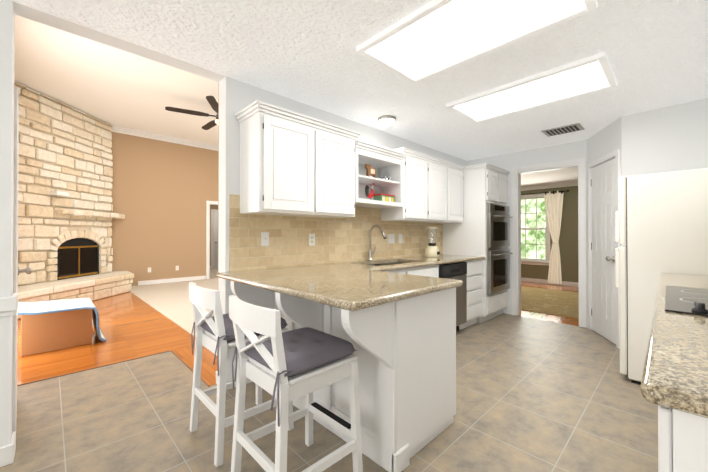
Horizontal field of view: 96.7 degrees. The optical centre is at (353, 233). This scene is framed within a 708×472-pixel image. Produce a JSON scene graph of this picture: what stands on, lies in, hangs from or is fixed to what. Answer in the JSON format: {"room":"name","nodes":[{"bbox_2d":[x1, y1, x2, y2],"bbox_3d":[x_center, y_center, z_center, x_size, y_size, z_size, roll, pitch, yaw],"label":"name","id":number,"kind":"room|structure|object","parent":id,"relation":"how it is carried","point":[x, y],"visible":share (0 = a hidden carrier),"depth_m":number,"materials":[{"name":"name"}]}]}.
{"room":"kitchen","nodes":[
{"label":"kitchen","id":0,"kind":"room"},
{"bbox_2d":[12,52,218,384],"bbox_3d":[-0.153,-0.630,3.475,5.640,3.700,0.010,0,0,-44],"label":"wall","id":1,"kind":"structure","parent":0,"point":[163,192],"depth_m":2.25,"materials":[{"name":"beige paint"}]},
{"bbox_2d":[12,87,31,431],"bbox_3d":[-2.196,0.188,2.057,0.112,2.030,0.801,0,0,-44],"label":"room door","id":2,"kind":"structure","parent":1,"relation":"in","point":[17,270],"depth_m":1.78,"materials":[{"name":"white wood"}]},
{"bbox_2d":[111,125,217,150],"bbox_3d":[-4.481,-2.339,7.950,5.640,0.130,0.075,0,0,-44],"label":"crown molding","id":3,"kind":"structure","parent":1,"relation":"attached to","point":[128,131],"depth_m":7.72,"materials":[{"name":"white wood"}]},
{"bbox_2d":[138,276,205,285],"bbox_3d":[-4.530,1.184,7.922,1.520,0.100,0.015,0,0,-44],"label":"baseboard","id":4,"kind":"structure","parent":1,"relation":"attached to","point":[148,282],"depth_m":7.86,"materials":[{"name":"white wood"}]},
{"bbox_2d":[521,180,577,190],"bbox_3d":[4.784,-1.155,7.645,0.070,0.120,5.000,0,0,-44],"label":"crown molding","id":5,"kind":"structure","parent":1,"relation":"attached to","point":[567,183],"depth_m":7.65,"materials":[{"name":"white wood"}]},
{"bbox_2d":[521,277,578,286],"bbox_3d":[4.804,1.193,7.650,0.015,0.100,5.000,0,0,-44],"label":"baseboard","id":6,"kind":"structure","parent":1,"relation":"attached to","point":[565,283],"depth_m":7.74,"materials":[{"name":"white wood"}]},
{"bbox_2d":[14,15,217,145],"bbox_3d":[-2.322,-2.447,5.723,5.880,0.060,6.519,0,0,-44],"label":"ceiling","id":7,"kind":"structure","parent":0,"point":[112,85],"depth_m":5.09,"materials":[{"name":"white paint"}]},
{"bbox_2d":[165,96,217,129],"bbox_3d":[-2.522,-2.214,5.960,1.790,0.400,1.719,0,0,-44],"label":"ceiling fan","id":8,"kind":"object","parent":7,"relation":"hanging from","point":[212,101],"visible":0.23,"depth_m":5.63,"materials":[{"name":"black wood"}]},
{"bbox_2d":[17,292,217,386],"bbox_3d":[-3.820,1.247,4.345,1.900,0.056,6.380,0,0,-44],"label":"floor","id":9,"kind":"structure","parent":0,"point":[132,326],"depth_m":3.38,"materials":[{"name":"brown wood"}]},
{"bbox_2d":[18,298,105,356],"bbox_3d":[-3.327,0.968,3.418,0.938,0.497,0.726,0,0,-44],"label":"ottoman","id":10,"kind":"object","parent":9,"relation":"on","point":[48,326],"visible":0.96,"depth_m":3.30,"materials":[{"name":"brown leather"}]},
{"bbox_2d":[14,81,133,318],"bbox_3d":[-5.013,-0.590,5.706,1.872,3.646,2.532,0,0,-44],"label":"fireplace","id":11,"kind":"object","parent":9,"relation":"on","point":[65,250],"visible":0.92,"depth_m":5.73,"materials":[{"name":"beige stone"}]},
{"bbox_2d":[50,191,68,196],"bbox_3d":[-5.254,-0.702,5.624,0.125,0.070,0.240,0,0,1],"label":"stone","id":12,"kind":"object","parent":11,"relation":"on","point":[59,193],"visible":0.98,"depth_m":5.58,"materials":[{"name":"white stone"}]},
{"bbox_2d":[130,278,217,336],"bbox_3d":[-1.700,1.256,6.317,3.890,0.062,6.260,0,0,-44],"label":"floor carpet","id":13,"kind":"object","parent":9,"relation":"on","point":[171,301],"visible":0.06,"depth_m":5.98,"materials":[{"name":"beige carpet"}]},
{"bbox_2d":[210,268,217,278],"bbox_3d":[-3.922,1.285,10.555,3.700,0.054,2.920,0,0,-44],"label":"floor","id":14,"kind":"structure","parent":0,"point":[213,272],"depth_m":10.05,"materials":[{"name":"brown wood"}]},
{"bbox_2d":[210,205,217,267],"bbox_3d":[-4.897,0.048,11.568,3.940,2.440,0.120,0,0,-44],"label":"wall","id":15,"kind":"structure","parent":0,"point":[214,207],"depth_m":11.25,"materials":[{"name":"beige paint"}]},
{"bbox_2d":[213,212,217,267],"bbox_3d":[-4.748,0.244,11.528,0.760,2.040,0.108,0,0,-44],"label":"door","id":16,"kind":"structure","parent":15,"relation":"in","point":[215,239],"depth_m":11.32,"materials":[{"name":"white wood"}]},
{"bbox_2d":[0,0,471,446],"bbox_3d":[-1.185,-0.637,2.370,8.660,3.700,0.140,0,0,-44],"label":"wall","id":17,"kind":"structure","parent":0,"point":[235,95],"depth_m":2.13,"materials":[{"name":"white paint"}]},
{"bbox_2d":[0,439,15,466],"bbox_3d":[-2.976,1.152,0.518,3.285,0.100,0.018,0,0,-44],"label":"baseboard","id":18,"kind":"structure","parent":17,"relation":"attached to","point":[7,454],"depth_m":1.64,"materials":[{"name":"white wood"}]},
{"bbox_2d":[0,293,18,316],"bbox_3d":[-3.018,0.378,0.572,3.292,0.100,0.162,0,0,-44],"label":"trim","id":19,"kind":"structure","parent":17,"relation":"attached to","point":[8,306],"depth_m":1.64,"materials":[{"name":"white"}]},
{"bbox_2d":[226,373,236,382],"bbox_3d":[-0.907,1.164,2.536,0.293,0.100,0.035,0,0,-44],"label":"baseboard","id":20,"kind":"structure","parent":17,"relation":"attached to","point":[228,378],"depth_m":2.45,"materials":[{"name":"white wood"}]},
{"bbox_2d":[261,232,268,245],"bbox_3d":[-0.752,0.050,2.666,0.072,0.116,0.015,0,0,-44],"label":"outlet","id":21,"kind":"object","parent":17,"relation":"attached to","point":[265,238],"depth_m":2.66,"materials":[{"name":"white plastic"}]},
{"bbox_2d":[235,100,360,217],"bbox_3d":[-0.440,-0.550,2.735,1.058,0.792,0.367,0,0,-44],"label":"upper cabinet","id":22,"kind":"object","parent":17,"relation":"attached to","point":[292,163],"visible":1,"depth_m":2.49,"materials":[{"name":"white wood"}]},
{"bbox_2d":[309,234,314,245],"bbox_3d":[-0.402,0.062,3.010,0.072,0.116,0.008,0,0,-44],"label":"outlet","id":23,"kind":"object","parent":17,"relation":"attached to","point":[311,236],"depth_m":3.01,"materials":[{"name":"white plastic"}]},
{"bbox_2d":[229,194,442,270],"bbox_3d":[0.170,0.008,3.576,3.190,0.615,0.008,0,0,-44],"label":"tile backsplash","id":24,"kind":"structure","parent":17,"relation":"attached to","point":[338,240],"depth_m":3.07,"materials":[{"name":"beige tile"}]},
{"bbox_2d":[355,140,405,208],"bbox_3d":[0.179,-0.582,3.333,0.736,0.582,0.370,0,0,-44],"label":"open shelf unit","id":25,"kind":"object","parent":17,"relation":"attached to","point":[383,161],"visible":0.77,"depth_m":3.41,"materials":[{"name":"white wood"}]},
{"bbox_2d":[365,183,374,199],"bbox_3d":[0.166,-0.427,3.303,0.136,0.211,0.057,0,0,-44],"label":"rooster","id":26,"kind":"object","parent":25,"relation":"on","point":[370,195],"visible":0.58,"depth_m":3.29,"materials":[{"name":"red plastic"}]},
{"bbox_2d":[365,164,375,177],"bbox_3d":[0.174,-0.642,3.311,0.150,0.150,0.026,0,0,-44],"label":"cow","id":27,"kind":"object","parent":25,"relation":"on","point":[370,170],"visible":0.77,"depth_m":3.29},
{"bbox_2d":[373,193,394,201],"bbox_3d":[0.331,-0.371,3.463,0.230,0.100,0.130,0,0,-44],"label":"tin","id":28,"kind":"object","parent":25,"relation":"on","point":[384,197],"visible":0.69,"depth_m":3.40,"materials":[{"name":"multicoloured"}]},
{"bbox_2d":[380,176,390,179],"bbox_3d":[0.346,-0.591,3.478,0.124,0.050,0.124,0,0,-44],"label":"decorative bowl","id":29,"kind":"object","parent":25,"relation":"on","point":[386,177],"visible":0.56,"depth_m":3.43,"materials":[{"name":"white ceramic"}]},
{"bbox_2d":[388,234,394,242],"bbox_3d":[0.462,0.067,3.842,0.118,0.116,0.015,0,0,-44],"label":"outlet","id":30,"kind":"object","parent":17,"relation":"attached to","point":[391,237],"depth_m":3.84,"materials":[{"name":"white plastic"}]},
{"bbox_2d":[381,151,432,222],"bbox_3d":[0.632,-0.524,3.788,0.539,0.752,0.348,0,0,-44],"label":"upper cabinet","id":31,"kind":"object","parent":17,"relation":"attached to","point":[432,189],"depth_m":3.65,"materials":[{"name":"white wood"}]},
{"bbox_2d":[433,159,452,222],"bbox_3d":[0.936,-0.522,4.082,0.596,0.752,0.348,0,0,-44],"label":"upper cabinet","id":32,"kind":"object","parent":17,"relation":"attached to","point":[442,172],"depth_m":4.05,"materials":[{"name":"white wood"}]},
{"bbox_2d":[453,167,464,222],"bbox_3d":[1.240,-0.521,4.377,0.539,0.752,0.348,0,0,-44],"label":"upper cabinet","id":33,"kind":"object","parent":17,"relation":"attached to","point":[457,171],"depth_m":4.33,"materials":[{"name":"white wood"}]},
{"bbox_2d":[0,313,657,471],"bbox_3d":[-0.451,1.234,1.602,8.420,0.050,4.390,0,0,-44],"label":"floor","id":34,"kind":"structure","parent":0,"point":[535,395],"depth_m":2.06,"materials":[{"name":"beige tile"}]},
{"bbox_2d":[189,282,293,466],"bbox_3d":[-0.704,0.756,1.930,0.507,0.911,0.436,0,0,-44],"label":"stool","id":35,"kind":"object","parent":34,"relation":"on","point":[215,334],"visible":0.58,"depth_m":1.75,"materials":[{"name":"white wood"}]},
{"bbox_2d":[229,295,362,471],"bbox_3d":[-0.286,0.754,1.499,0.507,0.911,0.436,0,0,-44],"label":"stool","id":36,"kind":"object","parent":34,"relation":"on","point":[284,369],"visible":1,"depth_m":1.42,"materials":[{"name":"white wood"}]},
{"bbox_2d":[231,281,455,471],"bbox_3d":[-0.187,0.775,2.201,0.935,0.875,1.473,0,0,-44],"label":"base cabinet","id":37,"kind":"object","parent":34,"relation":"on","point":[405,353],"visible":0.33,"depth_m":1.73,"materials":[{"name":"white wood"}]},
{"bbox_2d":[216,272,243,283],"bbox_3d":[-0.486,0.319,2.491,0.961,0.039,0.390,0,0,-44],"label":"countertop","id":38,"kind":"structure","parent":37,"relation":"on","point":[232,277],"depth_m":2.21,"materials":[{"name":"stone"}]},
{"bbox_2d":[220,254,484,285],"bbox_3d":[0.360,0.323,3.296,3.296,0.039,0.667,0,0,-44],"label":"countertop","id":39,"kind":"structure","parent":37,"relation":"on","point":[415,261],"depth_m":2.94,"materials":[{"name":"stone"}]},
{"bbox_2d":[368,225,386,260],"bbox_3d":[0.271,0.105,3.457,0.110,0.396,0.261,0,0,-44],"label":"faucet","id":40,"kind":"object","parent":39,"relation":"on","point":[371,253],"visible":1,"depth_m":3.49,"materials":[{"name":"silver metal"}]},
{"bbox_2d":[372,262,403,265],"bbox_3d":[0.368,0.435,3.319,0.812,0.188,0.392,0,0,-44],"label":"sink","id":41,"kind":"object","parent":39,"relation":"in","point":[387,263],"visible":0.08,"depth_m":3.60,"materials":[{"name":"silver metal"}]},
{"bbox_2d":[425,226,439,256],"bbox_3d":[1.036,0.110,4.140,0.204,0.395,0.188,0,0,-44],"label":"blender","id":42,"kind":"object","parent":39,"relation":"on","point":[431,249],"visible":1,"depth_m":4.08,"materials":[{"name":"beige plastic"}]},
{"bbox_2d":[252,266,462,310],"bbox_3d":[0.054,0.315,1.949,0.980,0.039,0.840,0,0,-44],"label":"countertop","id":43,"kind":"structure","parent":37,"relation":"on","point":[355,285],"depth_m":1.77,"materials":[{"name":"stone"}]},
{"bbox_2d":[383,265,438,277],"bbox_3d":[0.294,0.781,3.264,1.236,0.875,0.618,0,0,-44],"label":"base cabinet","id":44,"kind":"object","parent":34,"relation":"on","point":[431,271],"visible":0.04,"depth_m":3.25,"materials":[{"name":"white wood"}]},
{"bbox_2d":[439,262,466,331],"bbox_3d":[0.964,0.785,3.902,0.606,0.875,0.634,0,0,-44],"label":"dishwasher","id":45,"kind":"object","parent":34,"relation":"on","point":[457,270],"visible":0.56,"depth_m":3.76,"materials":[{"name":"grey metal"}]},
{"bbox_2d":[459,259,481,329],"bbox_3d":[1.353,0.787,4.290,0.484,0.875,0.618,0,0,-44],"label":"drawers","id":46,"kind":"object","parent":34,"relation":"on","point":[474,290],"visible":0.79,"depth_m":4.06,"materials":[{"name":"white wood"}]},
{"bbox_2d":[442,163,512,322],"bbox_3d":[1.855,0.146,4.686,0.855,2.162,0.754,0,0,-44],"label":"tall cabinet","id":47,"kind":"object","parent":34,"relation":"on","point":[483,229],"visible":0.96,"depth_m":4.37,"materials":[{"name":"white painted wood"}]},
{"bbox_2d":[615,168,707,384],"bbox_3d":[2.750,0.374,2.576,0.884,1.680,0.760,0,0,45],"label":"fridge","id":48,"kind":"object","parent":34,"relation":"on","point":[661,222],"visible":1,"depth_m":2.47,"materials":[{"name":"white metal"}]},
{"bbox_2d":[658,405,707,471],"bbox_3d":[1.086,0.766,0.673,0.612,0.876,0.798,0,0,45],"label":"base cabinet","id":49,"kind":"object","parent":34,"relation":"on","point":[682,441],"visible":0.25,"depth_m":0.57,"materials":[{"name":"white wood"}]},
{"bbox_2d":[640,272,707,417],"bbox_3d":[1.671,0.311,1.281,0.637,0.039,2.542,0,0,45],"label":"countertop","id":50,"kind":"structure","parent":49,"relation":"on","point":[675,373],"depth_m":0.74,"materials":[{"name":"stone"}]},
{"bbox_2d":[665,285,707,315],"bbox_3d":[1.612,0.272,1.282,0.488,0.039,0.800,0,0,45],"label":"cooktop","id":51,"kind":"object","parent":50,"relation":"in","point":[688,300],"visible":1,"depth_m":1.33,"materials":[{"name":"silver glass"}]},
{"bbox_2d":[11,0,707,185],"bbox_3d":[0.520,-1.261,3.331,12.440,0.080,5.500,0,0,-44],"label":"ceiling","id":52,"kind":"structure","parent":0,"point":[305,52],"depth_m":2.21,"materials":[{"name":"white paint"}]},
{"bbox_2d":[378,115,395,125],"bbox_3d":[0.351,-1.181,3.347,0.200,0.077,0.200,0,0,-44],"label":"dome ceiling light","id":53,"kind":"object","parent":52,"relation":"attached to","point":[386,120],"visible":1,"depth_m":3.29,"materials":[{"name":"white glass"}]},
{"bbox_2d":[356,0,597,83],"bbox_3d":[0.657,-1.212,1.875,0.650,0.034,1.180,0,0,-44],"label":"ceiling light panel","id":54,"kind":"object","parent":52,"relation":"attached to","point":[431,39],"visible":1,"depth_m":1.88,"materials":[{"name":"white plastic"}]},
{"bbox_2d":[446,52,617,122],"bbox_3d":[1.503,-1.206,2.762,0.620,0.034,1.185,0,0,-44],"label":"ceiling light panel","id":55,"kind":"object","parent":52,"relation":"attached to","point":[589,75],"visible":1,"depth_m":2.65,"materials":[{"name":"white plastic"}]},
{"bbox_2d":[541,123,584,136],"bbox_3d":[2.457,-1.210,3.703,0.300,0.015,0.380,0,0,-44],"label":"ceiling vent","id":56,"kind":"object","parent":52,"relation":"in","point":[570,128],"visible":0.98,"depth_m":3.68,"materials":[{"name":"grey metal"}]},
{"bbox_2d":[519,281,578,325],"bbox_3d":[3.495,1.261,6.381,3.900,0.052,5.000,0,0,-44],"label":"floor","id":57,"kind":"structure","parent":0,"point":[553,318],"depth_m":4.80,"materials":[{"name":"brown wood"}]},
{"bbox_2d":[521,286,578,318],"bbox_3d":[3.489,1.227,5.957,2.460,0.009,3.400,0,0,-44],"label":"dining rug","id":58,"kind":"object","parent":57,"relation":"on","point":[554,302],"visible":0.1,"depth_m":5.62,"materials":[{"name":"beige carpet"}]},
{"bbox_2d":[521,186,577,281],"bbox_3d":[2.185,-0.020,5.118,0.010,2.500,5.240,0,0,-44],"label":"wall","id":59,"kind":"structure","parent":0,"point":[568,242],"depth_m":4.33,"materials":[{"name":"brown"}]},
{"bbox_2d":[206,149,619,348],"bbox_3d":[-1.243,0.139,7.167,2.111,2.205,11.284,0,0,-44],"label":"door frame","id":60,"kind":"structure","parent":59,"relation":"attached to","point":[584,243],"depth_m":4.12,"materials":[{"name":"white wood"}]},
{"bbox_2d":[521,193,550,265],"bbox_3d":[4.418,-0.102,8.120,0.165,1.800,1.180,0,0,-44],"label":"dining room window","id":61,"kind":"structure","parent":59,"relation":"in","point":[546,260],"depth_m":7.90,"materials":[{"name":"white wood"}]},
{"bbox_2d":[521,190,568,283],"bbox_3d":[4.362,0.103,8.042,0.111,2.227,1.931,0,0,-44],"label":"curtain","id":62,"kind":"object","parent":59,"relation":"hanging from","point":[554,203],"visible":0.98,"depth_m":7.55,"materials":[{"name":"beige fabric"}]},
{"bbox_2d":[576,123,611,272],"bbox_3d":[2.973,0.001,3.688,0.570,2.440,0.450,0,0,-44],"label":"wall","id":63,"kind":"structure","parent":0,"point":[598,145],"depth_m":3.85,"materials":[{"name":"white paint"}]},
{"bbox_2d":[591,158,615,343],"bbox_3d":[2.927,0.198,3.673,0.545,2.030,0.345,0,0,-44],"label":"pantry door","id":64,"kind":"structure","parent":63,"relation":"in","point":[603,308],"depth_m":3.65,"materials":[{"name":"white wood"}]},
{"bbox_2d":[612,98,707,246],"bbox_3d":[3.167,-0.003,2.986,0.133,2.440,1.033,0,0,-44],"label":"wall","id":65,"kind":"structure","parent":0,"point":[668,138],"depth_m":3.06,"materials":[{"name":"white paint"}]},
{"label":"outside","id":66,"kind":"structure","parent":0,"visible":0},
{"bbox_2d":[521,198,545,258],"bbox_3d":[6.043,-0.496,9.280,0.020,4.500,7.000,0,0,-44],"label":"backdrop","id":67,"kind":"structure","parent":66,"point":[531,223],"depth_m":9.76,"materials":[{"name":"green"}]}
]}

